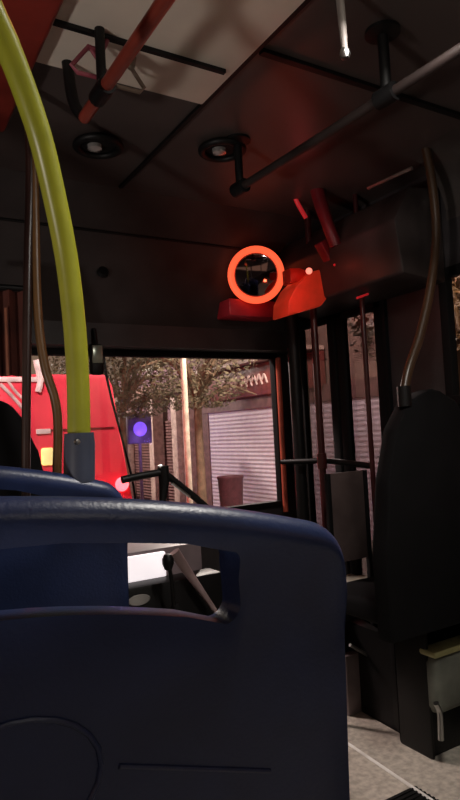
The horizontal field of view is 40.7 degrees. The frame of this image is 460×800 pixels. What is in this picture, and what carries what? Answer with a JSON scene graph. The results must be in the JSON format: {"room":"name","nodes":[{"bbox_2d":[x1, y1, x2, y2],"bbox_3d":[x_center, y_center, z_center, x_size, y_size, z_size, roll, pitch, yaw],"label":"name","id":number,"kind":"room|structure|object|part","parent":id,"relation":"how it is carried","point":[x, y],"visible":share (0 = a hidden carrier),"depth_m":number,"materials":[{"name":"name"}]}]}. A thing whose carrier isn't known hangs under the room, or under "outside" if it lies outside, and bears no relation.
{"room":"vehicle interior","nodes":[
{"label":"vehicle interior","id":0,"kind":"room"},
{"bbox_2d":[0,284,22,376],"bbox_3d":[-0.842,-0.251,2.200,0.267,0.332,0.054,-1,-3,-31],"label":"curtain","id":1,"kind":"object","parent":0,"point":[11,302],"visible":0.74,"depth_m":2.23,"materials":[{"name":"fabric"}]},
{"bbox_3d":[-0.793,-0.207,2.200,0.009,0.240,0.009,-3,-3,-8],"label":"curtain cord","id":2,"kind":"part","parent":1,"relation":"part of","materials":[{"name":"fabric"}]},
{"bbox_3d":[-0.852,-0.405,2.211,0.267,0.024,0.024,-1,-3,-31],"label":"curtain rod","id":3,"kind":"part","parent":1,"relation":"part of","materials":[{"name":"black plastic"}]},
{"bbox_2d":[0,217,279,254],"bbox_3d":[-0.607,-0.701,2.541,2.400,0.012,0.012,-1,-3,-31],"label":"trim","id":4,"kind":"structure","parent":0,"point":[1,218],"depth_m":2.67,"materials":[{"name":"black plastic"}]},
{"bbox_2d":[0,0,459,220],"bbox_3d":[0.678,-1.055,0.270,2.520,0.060,6.020,-1,-3,-31],"label":"ceiling","id":5,"kind":"structure","parent":0,"point":[280,106],"depth_m":2.01,"materials":[{"name":"plastic"}]},
{"bbox_2d":[21,128,32,495],"bbox_3d":[-0.556,-0.229,1.695,0.072,1.313,0.023,-1,-3,-31],"label":"pole","id":6,"kind":"object","parent":5,"relation":"attached to","point":[28,223],"visible":0.67,"depth_m":1.69,"materials":[{"name":"metal"}]},
{"bbox_2d":[0,0,63,131],"bbox_3d":[-0.187,-0.948,0.393,0.711,0.050,3.132,-1,-3,-31],"label":"ceiling light cover","id":7,"kind":"object","parent":5,"relation":"attached to","point":[32,21],"visible":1,"depth_m":1.43,"materials":[{"name":"red plastic"}]},
{"bbox_2d":[32,155,62,472],"bbox_3d":[-0.512,-0.224,1.722,0.069,1.326,0.024,-1,-3,-31],"label":"pole","id":8,"kind":"object","parent":5,"relation":"attached to","point":[36,267],"visible":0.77,"depth_m":1.71,"materials":[{"name":"metal"}]},
{"bbox_2d":[72,132,122,159],"bbox_3d":[-0.447,-0.856,2.102,0.170,0.031,0.170,-1,-3,-31],"label":"ceiling light","id":9,"kind":"object","parent":5,"relation":"in","point":[94,145],"visible":1,"depth_m":2.08,"materials":[{"name":"black plastic"}]},
{"bbox_2d":[36,0,304,103],"bbox_3d":[0.316,-0.987,0.493,0.726,0.014,2.782,-1,-3,-31],"label":"roof hatch","id":10,"kind":"object","parent":5,"relation":"attached to","point":[220,33],"visible":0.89,"depth_m":1.54,"materials":[{"name":"white plastic"}]},
{"bbox_2d":[70,39,108,79],"bbox_3d":[-0.338,-0.838,1.502,0.106,0.119,0.014,-1,-3,-31],"label":"strap","id":11,"kind":"object","parent":10,"relation":"hanging from","point":[88,47],"visible":0.49,"depth_m":1.49,"materials":[{"name":"pink plastic"}]},
{"bbox_2d":[61,0,175,123],"bbox_3d":[-0.200,-0.832,1.285,0.067,0.194,0.837,-1,-3,-31],"label":"handrail","id":12,"kind":"object","parent":10,"relation":"attached to","point":[103,89],"visible":0.96,"depth_m":1.46,"materials":[{"name":"red metal"}]},
{"bbox_2d":[116,57,145,93],"bbox_3d":[-0.265,-0.846,1.605,0.100,0.097,0.014,-1,-3,-31],"label":"strap","id":13,"kind":"object","parent":10,"relation":"hanging from","point":[131,67],"visible":0.59,"depth_m":1.61,"materials":[{"name":"plastic"}]},
{"bbox_2d":[52,18,225,74],"bbox_3d":[-0.313,-0.890,1.517,0.697,0.010,0.014,-1,-3,-31],"label":"batten","id":14,"kind":"object","parent":10,"relation":"attached to","point":[58,23],"visible":0.56,"depth_m":1.58,"materials":[{"name":"black plastic"}]},
{"bbox_2d":[119,0,310,188],"bbox_3d":[0.403,-0.963,1.068,0.013,0.011,3.280,-1,-3,-31],"label":"strip","id":15,"kind":"object","parent":5,"relation":"attached to","point":[199,107],"visible":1,"depth_m":1.89,"materials":[{"name":"black plastic"}]},
{"bbox_2d":[198,137,245,162],"bbox_3d":[-0.027,-0.874,2.179,0.170,0.031,0.170,-1,-3,-31],"label":"ceiling light","id":16,"kind":"object","parent":5,"relation":"in","point":[219,150],"visible":0.8,"depth_m":2.16,"materials":[{"name":"black plastic"}]},
{"bbox_2d":[294,199,307,218],"bbox_3d":[0.301,-0.870,2.728,0.090,0.142,0.020,-1,-3,-31],"label":"light strip","id":17,"kind":"object","parent":5,"relation":"attached to","point":[296,201],"visible":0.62,"depth_m":2.73,"materials":[{"name":"red plastic"}]},
{"bbox_2d":[310,188,340,248],"bbox_3d":[0.394,-0.801,2.619,0.135,0.337,0.076,-5,-4,36],"label":"hose","id":18,"kind":"object","parent":5,"relation":"hanging from","point":[318,195],"visible":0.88,"depth_m":2.58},
{"bbox_2d":[227,19,459,197],"bbox_3d":[0.473,-0.856,1.461,0.090,0.194,1.695,-1,-3,-34],"label":"handrail","id":19,"kind":"object","parent":5,"relation":"attached to","point":[380,33],"visible":0.92,"depth_m":1.58,"materials":[{"name":"grey metal"}]},
{"bbox_2d":[336,0,350,60],"bbox_3d":[0.251,-0.853,1.388,0.029,0.184,0.025,-1,-3,-31],"label":"strap","id":20,"kind":"object","parent":5,"relation":"hanging from","point":[345,52],"visible":1,"depth_m":1.38,"materials":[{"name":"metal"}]},
{"bbox_2d":[259,48,459,119],"bbox_3d":[0.435,-0.925,1.845,0.822,0.011,0.020,-1,-3,-31],"label":"strip","id":21,"kind":"object","parent":5,"relation":"attached to","point":[267,53],"visible":1,"depth_m":1.77,"materials":[{"name":"black plastic"}]},
{"bbox_2d":[405,126,459,220],"bbox_3d":[1.470,-0.909,1.187,0.216,0.220,2.800,-1,-3,-31],"label":"duct","id":22,"kind":"object","parent":5,"relation":"attached to","point":[445,149],"visible":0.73,"depth_m":2.34,"materials":[{"name":"plastic"}]},
{"bbox_2d":[367,166,412,189],"bbox_3d":[0.591,-0.823,2.301,0.014,0.022,0.220,-1,-3,-32],"label":"rail","id":23,"kind":"object","parent":22,"relation":"attached to","point":[406,170],"visible":1,"depth_m":2.29,"materials":[{"name":"metal"}]},
{"bbox_2d":[201,354,294,570],"bbox_3d":[-0.761,0.278,2.717,2.520,2.200,0.030,-1,-3,-31],"label":"wall","id":24,"kind":"structure","parent":0,"point":[209,556],"depth_m":3.33,"materials":[{"name":"metal"}]},
{"bbox_2d":[88,328,103,374],"bbox_3d":[-0.581,-0.210,2.674,0.063,0.207,0.056,-1,-3,-31],"label":"mirror","id":25,"kind":"object","parent":24,"relation":"attached to","point":[96,362],"visible":1,"depth_m":2.65,"materials":[{"name":"black plastic"}]},
{"bbox_2d":[92,345,102,362],"bbox_3d":[-0.567,-0.196,2.653,0.046,0.077,0.008,-1,-3,-31],"label":"mirror glass","id":26,"kind":"object","parent":25,"relation":"attached to","point":[97,350],"depth_m":2.65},
{"bbox_2d":[97,266,108,277],"bbox_3d":[-0.540,-0.544,2.640,0.052,0.050,0.033,-1,-3,-31],"label":"cap","id":27,"kind":"object","parent":24,"relation":"attached to","point":[102,271],"visible":1,"depth_m":2.63,"materials":[{"name":"black plastic"}]},
{"bbox_2d":[103,357,135,498],"bbox_3d":[-0.510,0.181,2.959,0.168,0.909,0.135,-1,-3,-31],"label":"wiper","id":28,"kind":"object","parent":24,"relation":"attached to","point":[105,367],"visible":0.54,"depth_m":3.00,"materials":[{"name":"black plastic"}]},
{"bbox_2d":[32,348,287,511],"bbox_3d":[-0.694,0.192,2.739,2.261,0.843,0.074,-1,-3,-31],"label":"window","id":29,"kind":"structure","parent":24,"relation":"in","point":[271,357],"depth_m":3.27,"materials":[{"name":"black rubber"}]},
{"bbox_2d":[0,168,321,353],"bbox_3d":[-0.636,-0.539,2.596,2.400,0.595,0.420,-1,-3,-31],"label":"front header panel","id":30,"kind":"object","parent":24,"relation":"attached to","point":[155,295],"depth_m":2.74,"materials":[{"name":"black plastic"}]},
{"bbox_2d":[217,298,274,321],"bbox_3d":[0.087,-0.437,3.043,0.294,0.081,0.140,-1,-3,-31],"label":"shelf","id":31,"kind":"object","parent":24,"relation":"attached to","point":[229,309],"visible":0.67,"depth_m":2.98,"materials":[{"name":"red plastic"}]},
{"bbox_2d":[228,246,283,303],"bbox_3d":[0.122,-0.583,2.931,0.266,0.258,0.147,-3,-3,0],"label":"round mirror","id":32,"kind":"object","parent":24,"relation":"attached to","point":[255,276],"visible":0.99,"depth_m":2.90,"materials":[{"name":"mirror glass"},{"name":"orange plastic"}]},
{"bbox_2d":[285,175,459,644],"bbox_3d":[1.864,0.045,0.831,0.050,2.200,5.920,-1,-3,-31],"label":"wall","id":33,"kind":"structure","parent":0,"point":[404,310],"depth_m":2.56,"materials":[{"name":"black plastic"}]},
{"bbox_2d":[298,301,387,576],"bbox_3d":[0.562,0.418,2.983,0.040,1.750,0.634,-1,-3,-31],"label":"door","id":34,"kind":"structure","parent":33,"relation":"in","point":[339,334],"depth_m":2.96,"materials":[{"name":"glass"}]},
{"bbox_3d":[0.478,0.419,3.122,0.006,1.630,0.219,-1,-3,-31],"label":"pane","id":35,"kind":"part","parent":34,"relation":"part of","materials":[{"name":"clear glass"}]},
{"bbox_3d":[0.644,0.396,2.844,0.006,1.630,0.219,-1,-3,-31],"label":"pane","id":36,"kind":"part","parent":34,"relation":"part of","materials":[{"name":"clear glass"}]},
{"bbox_2d":[274,187,444,318],"bbox_3d":[0.518,-0.609,2.737,0.264,0.399,0.830,-1,-3,-31],"label":"door header panel","id":37,"kind":"object","parent":33,"relation":"attached to","point":[384,250],"depth_m":2.47,"materials":[{"name":"black plastic"}]},
{"bbox_2d":[273,268,325,319],"bbox_3d":[0.334,-0.465,2.701,0.256,0.218,0.182,-1,-3,-31],"label":"warning light","id":38,"kind":"object","parent":37,"relation":"attached to","point":[303,291],"visible":0.98,"depth_m":2.67,"materials":[{"name":"red plastic"}]},
{"bbox_2d":[315,239,329,261],"bbox_3d":[0.431,-0.636,2.676,0.130,0.126,0.050,-1,-3,-31],"label":"flap","id":39,"kind":"object","parent":37,"relation":"attached to","point":[322,247],"visible":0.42,"depth_m":2.64,"materials":[{"name":"red plastic"}]},
{"bbox_3d":[0.553,-0.434,2.586,0.066,0.031,0.010,-1,-3,-31],"label":"marker light strip","id":40,"kind":"part","parent":37,"relation":"part of","materials":[{"name":"red plastic"}]},
{"bbox_2d":[380,299,393,419],"bbox_3d":[0.740,0.399,2.699,0.070,1.800,0.020,-1,-3,-31],"label":"trim","id":41,"kind":"structure","parent":33,"relation":"attached to","point":[383,303],"depth_m":2.71,"materials":[{"name":"black rubber"}]},
{"bbox_2d":[438,263,459,407],"bbox_3d":[1.340,-0.107,1.651,0.060,0.960,1.880,-1,-3,-31],"label":"window","id":42,"kind":"structure","parent":33,"relation":"in","point":[452,388],"depth_m":2.44,"materials":[{"name":"black rubber"}]},
{"bbox_2d":[347,712,459,799],"bbox_3d":[0.792,1.220,0.163,2.520,0.100,6.040,-1,-3,-31],"label":"floor","id":43,"kind":"structure","parent":0,"point":[439,777],"depth_m":2.17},
{"bbox_2d":[0,401,42,495],"bbox_3d":[-0.801,0.673,1.894,0.440,1.333,0.359,-1,-3,-31],"label":"seat","id":44,"kind":"object","parent":43,"relation":"on","point":[10,420],"visible":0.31,"depth_m":1.83,"materials":[{"name":"black fabric"}]},
{"bbox_2d":[0,466,128,609],"bbox_3d":[-0.669,0.703,1.154,0.874,1.184,0.501,-1,-3,-31],"label":"seat","id":45,"kind":"object","parent":43,"relation":"on","point":[61,574],"visible":0.38,"depth_m":1.14,"materials":[{"name":"blue plastic"}]},
{"bbox_2d":[0,0,94,482],"bbox_3d":[-0.386,-0.410,0.793,0.060,1.098,0.888,-4,-3,10],"label":"pole","id":46,"kind":"object","parent":45,"relation":"attached to","point":[79,442],"visible":1,"depth_m":1.15,"materials":[{"name":"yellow metal"}]},
{"bbox_2d":[121,464,207,504],"bbox_3d":[-0.208,0.749,1.823,0.437,1.113,0.035,-1,-3,-31],"label":"jointed arm","id":47,"kind":"object","parent":43,"relation":"on","point":[163,474],"visible":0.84,"depth_m":1.86},
{"bbox_3d":[-0.258,0.225,1.836,0.133,0.034,0.021,-1,-3,-31],"label":"arm","id":48,"kind":"part","parent":47,"relation":"part of","materials":[{"name":"black plastic"}]},
{"bbox_3d":[-0.277,0.753,1.782,0.276,1.107,0.034,-1,-3,-31],"label":"post","id":49,"kind":"part","parent":47,"relation":"part of","materials":[{"name":"black plastic"}]},
{"bbox_3d":[-0.124,0.291,1.911,0.186,0.168,0.022,-1,-3,-31],"label":"arm","id":50,"kind":"part","parent":47,"relation":"part of","materials":[{"name":"black plastic"}]},
{"bbox_2d":[162,553,182,610],"bbox_3d":[-0.166,0.903,2.011,0.094,0.819,0.090,-1,-3,-31],"label":"lever","id":51,"kind":"object","parent":43,"relation":"on","point":[167,560],"visible":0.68,"depth_m":2.00,"materials":[{"name":"black plastic"}]},
{"bbox_3d":[-0.200,0.522,1.999,0.038,0.056,0.038,-1,-3,-31],"label":"knob","id":52,"kind":"part","parent":51,"relation":"part of","materials":[{"name":"black plastic"}]},
{"bbox_2d":[0,496,349,799],"bbox_3d":[-0.336,0.674,0.672,0.874,1.158,0.501,-1,-3,-31],"label":"seat","id":53,"kind":"object","parent":43,"relation":"on","point":[246,699],"visible":1,"depth_m":0.62,"materials":[{"name":"blue plastic"}]},
{"bbox_2d":[128,543,222,615],"bbox_3d":[-0.300,0.927,2.212,0.458,0.807,0.376,-1,-3,-31],"label":"dashboard","id":54,"kind":"object","parent":43,"relation":"on","point":[148,581],"visible":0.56,"depth_m":2.12,"materials":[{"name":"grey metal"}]},
{"bbox_2d":[129,594,149,605],"bbox_3d":[-0.296,0.653,2.022,0.080,0.036,0.010,-1,-3,-31],"label":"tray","id":55,"kind":"object","parent":54,"relation":"on","point":[134,599],"depth_m":2.02,"materials":[{"name":"grey metal"}]},
{"bbox_3d":[-0.340,0.573,2.097,0.264,0.085,0.020,-1,-3,-31],"label":"lit panel","id":56,"kind":"part","parent":54,"relation":"part of","materials":[{"name":"white plastic"}]},
{"bbox_2d":[170,548,216,612],"bbox_3d":[-0.124,0.614,2.100,0.162,0.235,0.039,-2,-3,-27],"label":"rail","id":57,"kind":"object","parent":54,"relation":"attached to","point":[180,561],"visible":0.97,"depth_m":2.08,"materials":[{"name":"grey metal"}]},
{"bbox_2d":[282,242,309,520],"bbox_3d":[0.337,0.235,3.009,0.060,2.200,0.060,-1,-3,-31],"label":"stanchion","id":58,"kind":"object","parent":43,"relation":"on","point":[292,330],"visible":0.32,"depth_m":2.99,"materials":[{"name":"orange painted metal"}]},
{"bbox_2d":[304,209,326,528],"bbox_3d":[0.414,0.221,2.811,0.032,2.200,0.032,-1,-3,-31],"label":"stanchion","id":59,"kind":"object","parent":43,"relation":"on","point":[307,222],"visible":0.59,"depth_m":2.81,"materials":[{"name":"metal"}]},
{"bbox_2d":[280,453,369,468],"bbox_3d":[0.416,0.277,2.807,0.490,0.072,0.062,-6,-4,43],"label":"crossbar","id":60,"kind":"object","parent":59,"relation":"attached to","point":[321,460],"visible":0.99,"depth_m":2.78,"materials":[{"name":"black metal"}]},
{"bbox_2d":[324,470,376,627],"bbox_3d":[0.511,0.803,2.570,0.222,1.006,0.020,-1,-3,-31],"label":"screen","id":61,"kind":"object","parent":43,"relation":"on","point":[346,493],"visible":0.54,"depth_m":2.59,"materials":[{"name":"plastic"}]},
{"bbox_3d":[0.425,0.805,2.518,0.020,1.006,0.020,-1,-3,-31],"label":"frame","id":62,"kind":"part","parent":61,"relation":"part of","materials":[{"name":"black rubber"}]},
{"bbox_3d":[0.494,0.484,2.586,0.182,0.366,0.010,-1,-3,-31],"label":"screen panel","id":63,"kind":"part","parent":61,"relation":"part of","materials":[{"name":"glass"}]},
{"bbox_3d":[0.598,0.801,2.622,0.020,1.006,0.020,-1,-3,-31],"label":"frame","id":64,"kind":"part","parent":61,"relation":"part of","materials":[{"name":"black rubber"}]},
{"bbox_2d":[345,651,361,715],"bbox_3d":[0.517,1.186,2.606,0.097,0.244,0.040,-1,-3,-31],"label":"panel","id":65,"kind":"object","parent":43,"relation":"on","point":[353,691],"visible":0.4,"depth_m":2.58,"materials":[{"name":"black plastic"}]},
{"bbox_2d":[345,574,377,652],"bbox_3d":[0.530,1.068,2.788,0.350,0.496,0.220,-1,-3,-31],"label":"box","id":66,"kind":"object","parent":43,"relation":"on","point":[350,577],"visible":0.02,"depth_m":2.68,"materials":[{"name":"plastic"}]},
{"bbox_2d":[353,194,375,524],"bbox_3d":[0.602,0.203,2.645,0.022,2.200,0.022,-1,-3,-31],"label":"stanchion","id":67,"kind":"object","parent":43,"relation":"on","point":[355,196],"visible":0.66,"depth_m":2.65,"materials":[{"name":"black metal"}]},
{"bbox_2d":[348,742,433,799],"bbox_3d":[0.563,1.279,2.108,0.012,0.012,0.944,-2,-3,-27],"label":"floor strip","id":68,"kind":"object","parent":43,"relation":"on","point":[399,778],"visible":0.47,"depth_m":2.13,"materials":[{"name":"silver metal"}]},
{"bbox_2d":[346,389,459,759],"bbox_3d":[0.584,0.636,2.405,0.524,1.313,0.610,-1,-3,-31],"label":"seat","id":69,"kind":"object","parent":43,"relation":"on","point":[413,592],"visible":0.95,"depth_m":2.15,"materials":[{"name":"black plastic"}]},
{"bbox_2d":[349,643,367,656],"bbox_3d":[0.573,1.059,2.569,0.198,0.140,0.014,-1,-3,-31],"label":"bar","id":70,"kind":"object","parent":69,"relation":"attached to","point":[350,644],"visible":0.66,"depth_m":2.54,"materials":[{"name":"metal"}]},
{"bbox_2d":[346,576,376,623],"bbox_3d":[0.639,0.748,2.359,0.446,0.080,0.390,-1,-3,-31],"label":"seat cushion","id":71,"kind":"object","parent":69,"relation":"on","point":[361,598],"depth_m":2.25,"materials":[{"name":"black fabric"}]},
{"bbox_3d":[0.670,1.013,2.277,0.012,0.540,0.160,-1,-3,-31],"label":"leg","id":72,"kind":"part","parent":69,"relation":"part of","materials":[{"name":"black plastic"}]},
{"bbox_3d":[0.710,0.376,2.187,0.524,0.830,0.070,-1,-3,-31],"label":"backrest","id":73,"kind":"part","parent":69,"relation":"part of","materials":[{"name":"black fabric"}]},
{"bbox_2d":[397,147,440,406],"bbox_3d":[0.664,-0.554,2.219,0.263,1.152,0.048,-1,-3,-31],"label":"pole","id":74,"kind":"object","parent":69,"relation":"attached to","point":[404,398],"visible":0.82,"depth_m":2.23,"materials":[{"name":"grey metal"}]},
{"bbox_2d":[386,786,438,799],"bbox_3d":[0.260,1.271,1.654,1.000,0.005,0.315,-1,-3,-31],"label":"mat","id":75,"kind":"object","parent":43,"relation":"on","point":[408,794],"visible":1,"depth_m":1.99,"materials":[{"name":"black rubber"}]},
{"bbox_2d":[419,635,459,755],"bbox_3d":[0.815,1.080,2.241,0.319,0.387,0.110,-1,-3,-31],"label":"box","id":76,"kind":"object","parent":43,"relation":"on","point":[443,664],"visible":0.97,"depth_m":2.22,"materials":[{"name":"metal"}]},
{"bbox_3d":[0.817,0.900,2.277,0.271,0.024,0.075,-1,-3,-31],"label":"yellow trim","id":77,"kind":"part","parent":76,"relation":"part of","materials":[{"name":"yellow plastic"}]},
{"label":"outside","id":78,"kind":"structure","parent":0,"visible":0},
{"bbox_3d":[-7.207,3.671,23.423,50.000,0.100,72.000,-1,-3,-31],"label":"ground","id":79,"kind":"structure","parent":78,"visible":0},
{"bbox_2d":[0,359,131,498],"bbox_3d":[-4.113,1.310,9.306,2.500,2.858,8.070,-1,-3,-31],"label":"bus","id":80,"kind":"object","parent":79,"relation":"on","point":[110,465],"visible":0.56,"depth_m":6.27,"materials":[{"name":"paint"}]},
{"bbox_2d":[115,477,128,490],"bbox_3d":[-1.114,0.878,6.451,0.150,0.150,0.050,-1,-3,-31],"label":"tail light","id":81,"kind":"object","parent":80,"relation":"attached to","point":[119,486],"depth_m":6.44,"materials":[{"name":"plastic"}]},
{"bbox_2d":[48,356,180,484],"bbox_3d":[-2.291,0.492,13.215,3.036,4.714,3.044,-1,-3,-31],"label":"street tree","id":82,"kind":"object","parent":79,"relation":"on","point":[129,385],"visible":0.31,"depth_m":13.06,"materials":[{"name":"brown plant"}]},
{"bbox_2d":[113,359,196,503],"bbox_3d":[-3.440,1.502,25.570,6.050,4.050,20.000,-1,-3,-31],"label":"building","id":83,"kind":"structure","parent":79,"relation":"on","point":[166,448],"depth_m":17.82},
{"bbox_2d":[134,443,151,497],"bbox_3d":[-2.785,1.897,19.604,0.080,2.310,1.462,-1,-3,-31],"label":"roller shutter","id":84,"kind":"object","parent":83,"relation":"hanging from","point":[145,446],"depth_m":19.37,"materials":[{"name":"metal"}]},
{"bbox_3d":[-5.843,0.282,24.233,0.600,0.300,20.000,-1,-3,-31],"label":"cornice","id":85,"kind":"part","parent":83,"relation":"part of","materials":[{"name":"brown plant"}]},
{"bbox_2d":[163,420,174,501],"bbox_3d":[-1.757,1.756,17.884,0.080,2.310,1.082,-1,-3,-31],"label":"roller shutter","id":86,"kind":"object","parent":83,"relation":"hanging from","point":[167,431],"depth_m":17.80,"materials":[{"name":"metal"}]},
{"bbox_2d":[180,358,192,502],"bbox_3d":[-1.038,-0.221,8.316,0.374,5.490,1.568,-6,-4,41],"label":"lamp post","id":87,"kind":"object","parent":79,"relation":"on","point":[188,470],"visible":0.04,"depth_m":8.90,"materials":[{"name":"metal"}]},
{"bbox_2d":[132,358,256,502],"bbox_3d":[-0.563,0.453,11.199,2.278,4.407,2.332,-1,-3,-31],"label":"street tree","id":88,"kind":"object","parent":79,"relation":"on","point":[197,386],"visible":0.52,"depth_m":11.13,"materials":[{"name":"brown plant"}]},
{"bbox_2d":[194,359,276,505],"bbox_3d":[3.408,0.046,13.810,6.350,5.050,7.353,-1,-3,-31],"label":"building","id":89,"kind":"structure","parent":79,"relation":"on","point":[238,437],"depth_m":13.47,"materials":[{"name":"paint"}]},
{"bbox_3d":[1.175,1.137,12.256,0.220,2.669,6.733,-1,-3,-31],"label":"shutter frame","id":90,"kind":"part","parent":89,"relation":"part of","materials":[{"name":"white metal"}]},
{"bbox_2d":[208,407,276,505],"bbox_3d":[1.152,1.288,12.242,0.080,2.369,6.153,-1,-3,-31],"label":"roller shutter","id":91,"kind":"object","parent":89,"relation":"hanging from","point":[240,439],"depth_m":13.52,"materials":[{"name":"white metal"}]},
{"bbox_2d":[452,276,459,385],"bbox_3d":[2.103,-0.470,5.863,3.006,5.428,3.014,-2,-3,-22],"label":"street tree","id":92,"kind":"object","parent":79,"relation":"on","point":[455,284],"visible":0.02,"depth_m":5.38,"materials":[{"name":"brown plant"}]},
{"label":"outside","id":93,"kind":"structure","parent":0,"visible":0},
{"bbox_3d":[-6.786,3.513,23.104,2.400,0.140,63.000,-1,-3,-31],"label":"sidewalk","id":94,"kind":"object","parent":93,"visible":0},
{"bbox_2d":[126,413,151,498],"bbox_3d":[-2.058,1.531,14.372,0.600,2.436,0.150,-1,-3,-31],"label":"sign","id":95,"kind":"object","parent":94,"relation":"on","point":[139,430],"visible":0.68,"depth_m":14.36,"materials":[{"name":"purple metal"}]},
{"bbox_3d":[-2.074,1.563,14.401,0.079,2.376,0.079,-1,-3,-31],"label":"sign post","id":96,"kind":"part","parent":95,"relation":"part of","materials":[{"name":"metal"}]},
{"bbox_2d":[217,475,243,506],"bbox_3d":[0.031,1.969,11.685,0.509,1.072,0.509,-1,-3,-31],"label":"litter bin","id":97,"kind":"object","parent":94,"relation":"on","point":[230,487],"visible":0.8,"depth_m":11.50,"materials":[{"name":"red plastic"}]}
]}

